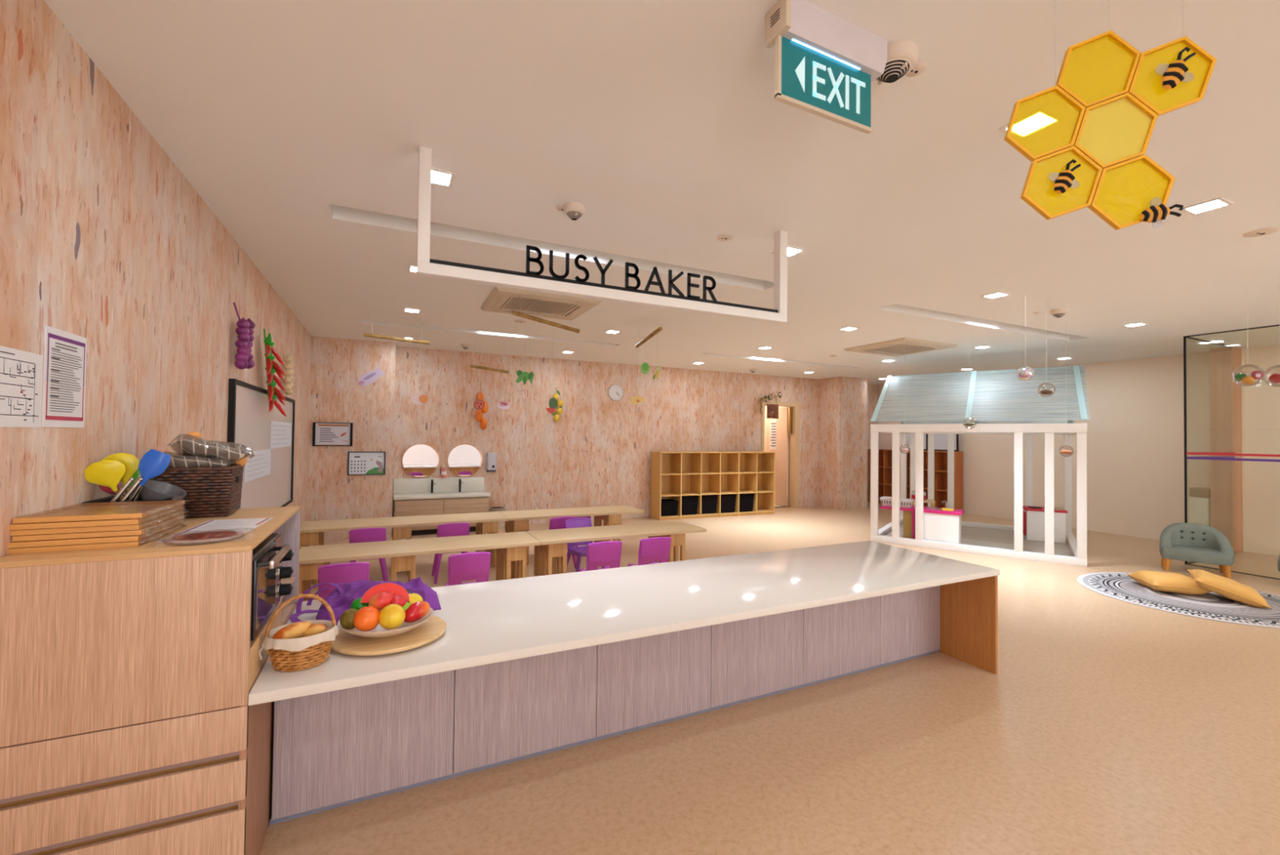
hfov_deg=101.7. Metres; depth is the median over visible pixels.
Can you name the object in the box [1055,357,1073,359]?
recessed light
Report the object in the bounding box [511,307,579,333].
bamboo pole
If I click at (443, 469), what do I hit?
soap bottle
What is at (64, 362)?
notice
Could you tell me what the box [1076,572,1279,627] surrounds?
round rug
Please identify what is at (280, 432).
sheet
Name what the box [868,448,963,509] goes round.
bookcase
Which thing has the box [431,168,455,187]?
recessed light
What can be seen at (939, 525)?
sink
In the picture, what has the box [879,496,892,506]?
crate
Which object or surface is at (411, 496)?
sink cabinet
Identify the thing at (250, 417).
whiteboard
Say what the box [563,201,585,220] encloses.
smoke detector
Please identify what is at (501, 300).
air conditioner
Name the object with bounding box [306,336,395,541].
wall
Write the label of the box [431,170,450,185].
diffuser
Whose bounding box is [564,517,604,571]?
child chair
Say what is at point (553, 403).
cutout
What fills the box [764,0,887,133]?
exit sign
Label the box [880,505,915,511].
countertop
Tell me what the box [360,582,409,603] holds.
watermelon slice
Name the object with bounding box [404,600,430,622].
mango
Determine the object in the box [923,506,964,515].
countertop
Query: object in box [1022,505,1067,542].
stove
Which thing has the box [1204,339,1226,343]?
recessed light
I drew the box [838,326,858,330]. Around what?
recessed light
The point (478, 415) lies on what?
string
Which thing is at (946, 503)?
tap
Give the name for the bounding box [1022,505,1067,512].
countertop
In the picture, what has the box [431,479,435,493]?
tap
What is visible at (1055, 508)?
basin
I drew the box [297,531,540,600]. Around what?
table
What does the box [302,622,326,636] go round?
bread roll
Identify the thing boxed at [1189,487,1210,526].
air purifier
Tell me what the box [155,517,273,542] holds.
leaflet
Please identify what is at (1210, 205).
diffuser
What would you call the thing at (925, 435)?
leaning board
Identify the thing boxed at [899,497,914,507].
crate
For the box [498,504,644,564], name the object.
table
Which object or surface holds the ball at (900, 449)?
hanging from the ceiling
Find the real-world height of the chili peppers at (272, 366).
0.691 m
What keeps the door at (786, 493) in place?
in the wall at (598, 451)
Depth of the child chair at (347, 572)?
3.47 m
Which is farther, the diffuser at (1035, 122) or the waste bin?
the waste bin
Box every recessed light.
[403,307,420,313]
[408,264,416,272]
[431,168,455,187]
[561,351,573,353]
[604,329,621,333]
[756,346,773,349]
[771,245,805,257]
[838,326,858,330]
[972,345,991,348]
[981,291,1010,298]
[998,106,1065,139]
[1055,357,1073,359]
[1122,322,1147,327]
[1182,196,1234,215]
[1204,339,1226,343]
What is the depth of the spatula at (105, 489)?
1.86 m
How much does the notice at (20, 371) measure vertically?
0.220 m
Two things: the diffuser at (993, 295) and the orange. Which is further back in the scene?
the diffuser at (993, 295)
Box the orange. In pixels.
[353,605,379,631]
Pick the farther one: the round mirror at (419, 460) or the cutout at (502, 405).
the round mirror at (419, 460)
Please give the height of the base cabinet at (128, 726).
1.100 m
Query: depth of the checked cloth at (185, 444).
2.15 m
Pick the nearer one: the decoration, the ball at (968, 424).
the decoration
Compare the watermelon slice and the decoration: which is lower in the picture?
the watermelon slice
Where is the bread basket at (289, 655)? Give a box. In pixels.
[258,593,337,671]
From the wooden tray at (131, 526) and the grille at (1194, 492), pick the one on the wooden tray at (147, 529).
the wooden tray at (131, 526)
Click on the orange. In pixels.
(366, 618)
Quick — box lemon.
[404,588,422,604]
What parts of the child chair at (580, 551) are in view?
leg, rail, seat, leg, backrest, frame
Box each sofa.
[1159,522,1234,577]
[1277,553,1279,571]
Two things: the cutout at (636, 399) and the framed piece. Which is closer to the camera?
the cutout at (636, 399)
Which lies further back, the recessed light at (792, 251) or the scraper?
the recessed light at (792, 251)
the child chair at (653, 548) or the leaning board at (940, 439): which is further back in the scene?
the leaning board at (940, 439)
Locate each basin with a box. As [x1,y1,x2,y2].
[928,507,941,510]
[1053,507,1064,510]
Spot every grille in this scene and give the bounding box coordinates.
[504,297,575,315]
[868,343,930,353]
[1189,487,1210,497]
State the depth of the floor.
2.35 m
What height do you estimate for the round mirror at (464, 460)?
0.524 m
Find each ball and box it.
[899,387,910,453]
[962,417,976,428]
[1017,366,1034,380]
[1036,296,1055,396]
[1058,444,1074,457]
[1231,328,1265,386]
[1263,311,1279,386]
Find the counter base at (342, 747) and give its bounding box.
[269,575,997,824]
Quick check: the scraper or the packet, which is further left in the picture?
the scraper
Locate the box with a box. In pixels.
[911,490,925,500]
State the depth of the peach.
2.00 m
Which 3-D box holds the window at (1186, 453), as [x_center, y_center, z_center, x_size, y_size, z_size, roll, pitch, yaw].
[7.786,0.237,3.694,0.019,2.735,5.708,1,-1,-26]
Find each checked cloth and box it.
[163,451,237,467]
[166,433,255,461]
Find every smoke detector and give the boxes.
[460,343,470,349]
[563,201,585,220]
[749,368,755,373]
[874,40,918,85]
[1049,307,1068,317]
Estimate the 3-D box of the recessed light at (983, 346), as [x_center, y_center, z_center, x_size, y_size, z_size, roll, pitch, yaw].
[4.702,-1.103,7.160,0.160,0.007,0.160,1,-1,-26]
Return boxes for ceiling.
[44,0,1279,384]
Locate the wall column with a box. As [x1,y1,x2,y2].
[817,376,866,509]
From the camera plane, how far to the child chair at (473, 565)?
3.83 m
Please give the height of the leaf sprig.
0.503 m
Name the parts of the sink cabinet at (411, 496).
cabinet door, cabinet door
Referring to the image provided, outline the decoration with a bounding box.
[1004,0,1216,230]
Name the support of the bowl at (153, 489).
in the tray at (108, 499)
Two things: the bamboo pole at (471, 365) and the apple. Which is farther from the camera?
the bamboo pole at (471, 365)
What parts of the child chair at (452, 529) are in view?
leg, leg, frame, backrest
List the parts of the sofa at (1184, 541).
leg, leg, seat, leg, leg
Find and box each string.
[233,302,255,369]
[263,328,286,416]
[280,343,293,395]
[475,381,488,430]
[551,386,563,421]
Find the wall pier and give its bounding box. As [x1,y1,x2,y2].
[1209,346,1243,552]
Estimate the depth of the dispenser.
8.16 m
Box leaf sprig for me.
[758,391,781,413]
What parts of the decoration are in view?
cell frame, cell frame, cell frame, cell frame, cell frame, cell frame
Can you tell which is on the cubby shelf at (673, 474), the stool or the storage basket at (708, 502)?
the storage basket at (708, 502)
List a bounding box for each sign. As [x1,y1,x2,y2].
[416,146,787,324]
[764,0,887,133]
[766,399,778,418]
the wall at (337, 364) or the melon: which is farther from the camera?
the wall at (337, 364)
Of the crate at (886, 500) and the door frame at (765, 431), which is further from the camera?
the door frame at (765, 431)
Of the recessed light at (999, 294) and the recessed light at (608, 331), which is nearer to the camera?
the recessed light at (999, 294)
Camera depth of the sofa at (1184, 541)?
5.88 m
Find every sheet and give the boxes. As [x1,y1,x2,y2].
[244,448,271,482]
[270,420,291,448]
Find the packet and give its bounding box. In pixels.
[235,457,247,466]
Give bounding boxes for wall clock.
[608,383,623,400]
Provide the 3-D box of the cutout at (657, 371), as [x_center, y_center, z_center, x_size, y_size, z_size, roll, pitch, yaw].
[0.190,-0.855,5.873,0.085,0.652,0.010,1,-1,-26]
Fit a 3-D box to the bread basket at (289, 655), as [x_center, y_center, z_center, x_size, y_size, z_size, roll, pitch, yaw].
[-1.182,0.700,1.809,0.232,0.239,0.188,1,-1,-26]
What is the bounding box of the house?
[870,364,1089,566]
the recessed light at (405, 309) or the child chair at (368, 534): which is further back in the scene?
the recessed light at (405, 309)
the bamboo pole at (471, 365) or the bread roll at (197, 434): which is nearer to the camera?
the bread roll at (197, 434)
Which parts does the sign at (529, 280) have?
post, rail, post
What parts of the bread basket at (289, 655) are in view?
hoop handle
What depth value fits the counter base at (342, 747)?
2.44 m
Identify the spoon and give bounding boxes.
[84,459,125,501]
[101,452,138,499]
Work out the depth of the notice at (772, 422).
11.44 m
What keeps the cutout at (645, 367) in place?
hanging from the ceiling
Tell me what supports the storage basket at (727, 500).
on the cubby shelf at (673, 474)
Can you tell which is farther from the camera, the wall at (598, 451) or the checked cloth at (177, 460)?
the wall at (598, 451)
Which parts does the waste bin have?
lid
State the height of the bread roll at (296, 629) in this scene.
0.060 m
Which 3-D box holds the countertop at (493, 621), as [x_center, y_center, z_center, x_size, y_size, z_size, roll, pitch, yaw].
[0.312,0.807,2.864,3.820,0.166,0.983,1,-1,-26]
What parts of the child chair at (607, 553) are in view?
seat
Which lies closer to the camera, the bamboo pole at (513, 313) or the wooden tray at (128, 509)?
the wooden tray at (128, 509)
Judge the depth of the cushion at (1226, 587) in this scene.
4.71 m
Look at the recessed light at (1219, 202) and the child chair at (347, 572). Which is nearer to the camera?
the recessed light at (1219, 202)
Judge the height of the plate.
0.016 m
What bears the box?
on the stool
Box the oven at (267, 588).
[250,533,293,640]
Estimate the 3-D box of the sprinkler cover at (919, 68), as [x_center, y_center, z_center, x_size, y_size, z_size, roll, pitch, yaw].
[0.954,-1.236,1.806,0.070,0.013,0.070,1,-1,-26]
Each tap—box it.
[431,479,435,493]
[458,478,463,492]
[941,500,947,507]
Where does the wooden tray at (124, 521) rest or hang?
on the wooden tray at (131, 526)
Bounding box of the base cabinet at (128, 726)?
[0,506,300,854]
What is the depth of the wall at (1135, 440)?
7.96 m
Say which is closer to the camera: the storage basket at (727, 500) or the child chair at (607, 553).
the child chair at (607, 553)
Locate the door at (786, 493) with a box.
[760,400,799,507]
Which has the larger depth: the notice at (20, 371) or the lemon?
the lemon
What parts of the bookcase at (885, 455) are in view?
panel, panel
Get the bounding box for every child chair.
[317,561,369,599]
[349,527,387,581]
[431,522,470,583]
[445,551,490,585]
[548,515,576,568]
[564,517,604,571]
[568,515,598,547]
[578,541,622,571]
[626,536,671,566]
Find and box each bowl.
[140,480,186,500]
[337,607,433,637]
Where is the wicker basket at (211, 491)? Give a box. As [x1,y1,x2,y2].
[148,464,244,518]
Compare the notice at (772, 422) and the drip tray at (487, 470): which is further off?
the notice at (772, 422)
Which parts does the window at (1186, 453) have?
corner post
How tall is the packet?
0.056 m
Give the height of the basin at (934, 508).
0.027 m
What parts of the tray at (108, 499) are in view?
steel handle, steel handle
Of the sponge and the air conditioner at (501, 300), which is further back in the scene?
the sponge
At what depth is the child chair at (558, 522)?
5.57 m
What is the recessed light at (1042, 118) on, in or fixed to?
in the ceiling
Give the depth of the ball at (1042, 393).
4.61 m
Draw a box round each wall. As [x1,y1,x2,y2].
[0,0,311,557]
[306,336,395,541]
[391,346,878,533]
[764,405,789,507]
[877,345,1279,555]
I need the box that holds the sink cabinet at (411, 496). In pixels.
[393,476,490,535]
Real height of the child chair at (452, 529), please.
0.585 m
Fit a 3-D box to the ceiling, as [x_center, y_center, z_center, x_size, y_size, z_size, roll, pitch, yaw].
[3.107,-1.253,4.674,11.515,0.170,11.700,1,-1,-26]
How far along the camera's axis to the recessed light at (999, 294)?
4.59 m
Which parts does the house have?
post, post, post, post, post, roof panel, post, roof panel, post, post, post, roof panel, roof panel, post, post, post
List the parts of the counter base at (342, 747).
door, door, door, door, door, door, panel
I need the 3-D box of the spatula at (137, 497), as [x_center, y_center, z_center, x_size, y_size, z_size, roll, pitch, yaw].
[-1.844,0.208,1.948,0.115,0.263,0.020,1,-1,-26]
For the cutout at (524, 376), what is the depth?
5.22 m
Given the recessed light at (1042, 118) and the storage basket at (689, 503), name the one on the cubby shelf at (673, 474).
the storage basket at (689, 503)
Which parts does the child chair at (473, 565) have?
seat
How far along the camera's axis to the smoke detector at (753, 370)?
9.69 m
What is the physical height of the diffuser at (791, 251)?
0.004 m
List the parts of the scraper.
handle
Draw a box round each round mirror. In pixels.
[401,443,439,478]
[446,443,482,477]
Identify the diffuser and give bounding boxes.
[405,308,418,312]
[410,266,416,271]
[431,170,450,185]
[787,247,799,255]
[986,293,1004,297]
[1006,112,1056,136]
[1126,323,1144,326]
[1186,200,1226,213]
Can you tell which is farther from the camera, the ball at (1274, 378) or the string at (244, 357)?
the ball at (1274, 378)
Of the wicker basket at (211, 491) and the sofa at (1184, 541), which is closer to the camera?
the wicker basket at (211, 491)
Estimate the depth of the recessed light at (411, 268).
4.04 m
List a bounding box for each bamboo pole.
[364,314,429,344]
[470,339,509,373]
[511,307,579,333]
[635,325,662,347]
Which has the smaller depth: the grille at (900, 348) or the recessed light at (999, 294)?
the recessed light at (999, 294)
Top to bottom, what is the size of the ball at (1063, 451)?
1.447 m
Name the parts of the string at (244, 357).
stem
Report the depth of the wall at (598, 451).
8.89 m
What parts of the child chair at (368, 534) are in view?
backrest, frame, leg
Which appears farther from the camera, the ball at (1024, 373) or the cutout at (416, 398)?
the cutout at (416, 398)
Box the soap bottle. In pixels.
[441,464,446,477]
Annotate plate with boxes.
[163,530,244,543]
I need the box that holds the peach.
[368,591,392,610]
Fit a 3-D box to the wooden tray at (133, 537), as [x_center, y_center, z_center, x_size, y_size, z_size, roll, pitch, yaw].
[-1.706,0.335,1.679,0.297,0.016,0.352,1,-1,-24]
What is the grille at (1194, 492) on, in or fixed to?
attached to the air purifier
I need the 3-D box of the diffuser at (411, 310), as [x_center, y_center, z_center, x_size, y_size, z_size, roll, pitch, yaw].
[-2.373,-1.217,5.421,0.124,0.004,0.124,1,-1,-26]
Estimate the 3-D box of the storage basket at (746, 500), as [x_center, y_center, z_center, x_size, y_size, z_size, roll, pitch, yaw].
[1.941,1.419,9.928,0.355,0.335,0.335,1,-1,-23]
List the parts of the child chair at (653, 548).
seat, backrest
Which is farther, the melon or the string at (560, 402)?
the string at (560, 402)
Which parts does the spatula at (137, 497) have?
handle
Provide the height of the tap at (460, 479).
0.200 m
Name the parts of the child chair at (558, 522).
frame, backrest, leg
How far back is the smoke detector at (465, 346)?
7.38 m
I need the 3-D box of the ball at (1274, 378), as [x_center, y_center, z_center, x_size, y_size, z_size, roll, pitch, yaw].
[5.163,-0.739,4.206,0.180,0.825,0.180,1,-1,-26]
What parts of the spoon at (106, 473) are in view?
handle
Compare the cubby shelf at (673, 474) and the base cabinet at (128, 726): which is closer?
the base cabinet at (128, 726)
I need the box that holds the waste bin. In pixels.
[488,506,506,528]
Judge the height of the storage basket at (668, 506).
0.260 m
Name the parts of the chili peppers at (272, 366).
stem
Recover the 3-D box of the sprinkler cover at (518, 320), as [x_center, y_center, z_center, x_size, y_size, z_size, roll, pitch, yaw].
[-1.346,-1.192,5.870,0.140,0.013,0.140,1,-1,-26]
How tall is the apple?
0.070 m
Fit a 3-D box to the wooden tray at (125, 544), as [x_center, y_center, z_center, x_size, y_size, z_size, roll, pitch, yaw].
[-1.707,0.351,1.679,0.296,0.016,0.352,1,-1,-24]
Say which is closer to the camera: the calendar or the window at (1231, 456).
the window at (1231, 456)
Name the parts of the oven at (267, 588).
door, door handle, control panel, knob, knob, knob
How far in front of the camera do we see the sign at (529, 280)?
2.69 m
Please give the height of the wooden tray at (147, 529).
0.016 m
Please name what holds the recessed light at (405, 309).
in the ceiling
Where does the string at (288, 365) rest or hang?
hanging from the wall at (104, 241)
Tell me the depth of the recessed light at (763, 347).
7.43 m
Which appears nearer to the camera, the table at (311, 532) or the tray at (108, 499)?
the tray at (108, 499)
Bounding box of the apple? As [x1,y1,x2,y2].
[350,597,368,609]
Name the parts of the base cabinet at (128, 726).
grip rail, drawer, grip rail, drawer, panel, drawer, panel, panel, panel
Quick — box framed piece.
[312,422,352,445]
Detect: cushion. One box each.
[1126,569,1212,594]
[1186,568,1271,608]
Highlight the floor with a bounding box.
[259,501,1279,854]
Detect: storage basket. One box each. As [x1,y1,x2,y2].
[661,498,679,515]
[681,495,698,515]
[701,494,717,514]
[720,493,736,512]
[739,493,755,511]
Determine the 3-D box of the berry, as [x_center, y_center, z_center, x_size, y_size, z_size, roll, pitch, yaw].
[-0.953,0.685,2.044,0.068,0.048,0.060,1,-1,-26]
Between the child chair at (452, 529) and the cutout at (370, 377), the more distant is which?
the cutout at (370, 377)
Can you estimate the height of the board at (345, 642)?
0.026 m
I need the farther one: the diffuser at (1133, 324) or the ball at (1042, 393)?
the diffuser at (1133, 324)
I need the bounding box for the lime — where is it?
[402,601,410,610]
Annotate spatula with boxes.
[98,483,128,500]
[129,460,140,494]
[133,448,163,500]
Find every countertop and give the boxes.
[248,540,999,705]
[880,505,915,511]
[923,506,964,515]
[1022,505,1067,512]
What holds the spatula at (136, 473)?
in the tray at (108, 499)
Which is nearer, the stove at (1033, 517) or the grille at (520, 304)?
the grille at (520, 304)
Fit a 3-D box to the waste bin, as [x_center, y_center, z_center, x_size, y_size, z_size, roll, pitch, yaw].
[-2.215,1.401,8.074,0.256,0.328,0.256,1,-1,-26]
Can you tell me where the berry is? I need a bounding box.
[390,595,406,606]
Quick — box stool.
[910,497,935,506]
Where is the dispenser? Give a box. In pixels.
[486,452,496,471]
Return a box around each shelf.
[650,451,775,519]
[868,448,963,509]
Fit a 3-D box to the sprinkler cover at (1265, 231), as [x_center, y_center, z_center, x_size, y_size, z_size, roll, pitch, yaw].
[3.774,-1.180,3.163,0.150,0.013,0.150,1,-1,-26]
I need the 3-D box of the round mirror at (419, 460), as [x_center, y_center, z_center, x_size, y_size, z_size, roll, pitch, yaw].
[-3.277,0.498,7.782,0.524,0.524,0.024,1,-1,-26]
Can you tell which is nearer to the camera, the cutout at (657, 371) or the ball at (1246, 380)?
the ball at (1246, 380)
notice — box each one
[0,345,43,427]
[41,324,86,427]
[769,419,776,449]
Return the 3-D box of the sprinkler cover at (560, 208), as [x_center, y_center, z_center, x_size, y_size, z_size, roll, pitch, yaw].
[-0.442,-1.233,2.943,0.060,0.013,0.060,1,-1,-26]
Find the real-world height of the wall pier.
2.735 m
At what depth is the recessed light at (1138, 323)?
5.68 m
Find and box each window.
[1183,324,1279,579]
[1186,337,1235,563]
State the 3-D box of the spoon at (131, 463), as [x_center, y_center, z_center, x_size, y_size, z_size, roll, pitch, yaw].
[-1.902,0.217,1.900,0.123,0.252,0.039,1,-1,-35]
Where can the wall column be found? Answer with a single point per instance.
(842, 400)
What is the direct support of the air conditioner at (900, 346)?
attached to the ceiling
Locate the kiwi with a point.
(346, 620)
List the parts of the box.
lid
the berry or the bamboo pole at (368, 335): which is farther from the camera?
the bamboo pole at (368, 335)
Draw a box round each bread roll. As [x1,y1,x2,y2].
[186,431,201,440]
[271,620,311,639]
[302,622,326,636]
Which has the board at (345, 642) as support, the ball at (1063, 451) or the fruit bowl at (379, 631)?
the fruit bowl at (379, 631)
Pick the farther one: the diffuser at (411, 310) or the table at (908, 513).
the table at (908, 513)
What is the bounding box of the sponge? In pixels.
[941,507,953,511]
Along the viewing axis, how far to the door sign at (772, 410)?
10.59 m
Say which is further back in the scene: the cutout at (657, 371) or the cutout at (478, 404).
the cutout at (478, 404)
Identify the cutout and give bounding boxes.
[357,318,385,386]
[410,346,428,404]
[473,370,484,409]
[497,340,510,408]
[515,311,533,384]
[546,326,557,413]
[630,326,644,404]
[640,344,649,373]
[653,365,660,380]
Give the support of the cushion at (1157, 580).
on the round rug
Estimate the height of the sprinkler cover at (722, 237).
0.013 m
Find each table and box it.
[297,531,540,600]
[299,511,507,584]
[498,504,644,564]
[526,520,706,576]
[880,505,915,538]
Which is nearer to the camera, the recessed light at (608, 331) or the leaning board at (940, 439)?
the recessed light at (608, 331)
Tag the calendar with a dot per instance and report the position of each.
(359, 463)
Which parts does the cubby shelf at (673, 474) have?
panel, panel, panel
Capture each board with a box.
[330,614,446,655]
[906,422,928,450]
[934,421,958,451]
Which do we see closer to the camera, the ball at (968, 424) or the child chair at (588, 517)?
the ball at (968, 424)
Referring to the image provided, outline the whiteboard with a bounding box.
[226,377,295,508]
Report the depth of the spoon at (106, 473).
1.84 m
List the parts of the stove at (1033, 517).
door, burner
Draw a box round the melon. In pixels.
[378,603,405,629]
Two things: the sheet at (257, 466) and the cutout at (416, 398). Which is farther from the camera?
the cutout at (416, 398)
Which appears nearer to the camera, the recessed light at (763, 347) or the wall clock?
the recessed light at (763, 347)
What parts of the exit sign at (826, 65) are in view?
edge frame, sign panel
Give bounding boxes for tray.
[8,504,185,529]
[8,518,184,547]
[8,523,186,554]
[9,509,190,535]
[12,499,184,523]
[12,513,184,541]
[81,476,181,502]
[486,469,496,471]
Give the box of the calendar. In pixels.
[347,451,385,475]
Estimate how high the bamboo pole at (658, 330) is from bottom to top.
0.248 m
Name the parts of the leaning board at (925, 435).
panel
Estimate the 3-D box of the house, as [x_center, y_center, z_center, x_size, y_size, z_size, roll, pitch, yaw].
[4.960,0.404,7.675,2.430,2.475,2.358,0,-1,36]
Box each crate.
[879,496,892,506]
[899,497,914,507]
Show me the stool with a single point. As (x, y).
(932, 502)
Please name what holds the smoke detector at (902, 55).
attached to the ceiling
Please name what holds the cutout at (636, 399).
hanging from the ceiling
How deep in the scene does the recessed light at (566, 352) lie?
8.01 m
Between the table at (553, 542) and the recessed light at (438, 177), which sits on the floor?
the table at (553, 542)
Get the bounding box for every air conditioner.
[480,286,602,320]
[844,337,958,356]
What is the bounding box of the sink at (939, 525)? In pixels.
[923,500,964,543]
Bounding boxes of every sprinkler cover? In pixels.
[514,319,526,322]
[556,205,564,211]
[716,234,733,240]
[905,61,926,76]
[1242,226,1279,237]
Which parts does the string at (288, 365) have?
stem, garlic bulb, garlic bulb, garlic bulb, garlic bulb, garlic bulb, garlic bulb, garlic bulb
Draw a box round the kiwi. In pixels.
[339,608,358,629]
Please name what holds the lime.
in the fruit bowl at (379, 631)
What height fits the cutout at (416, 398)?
0.946 m
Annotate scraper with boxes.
[128,448,170,500]
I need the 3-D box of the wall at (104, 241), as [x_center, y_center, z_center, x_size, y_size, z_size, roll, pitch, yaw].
[-2.151,0.095,2.126,0.120,2.735,11.700,1,-1,-26]
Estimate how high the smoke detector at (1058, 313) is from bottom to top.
0.072 m
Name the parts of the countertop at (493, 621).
purple apron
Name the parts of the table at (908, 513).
panel, panel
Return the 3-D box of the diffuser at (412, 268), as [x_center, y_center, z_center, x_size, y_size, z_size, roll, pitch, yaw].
[-1.722,-1.233,4.069,0.124,0.004,0.124,1,-1,-26]

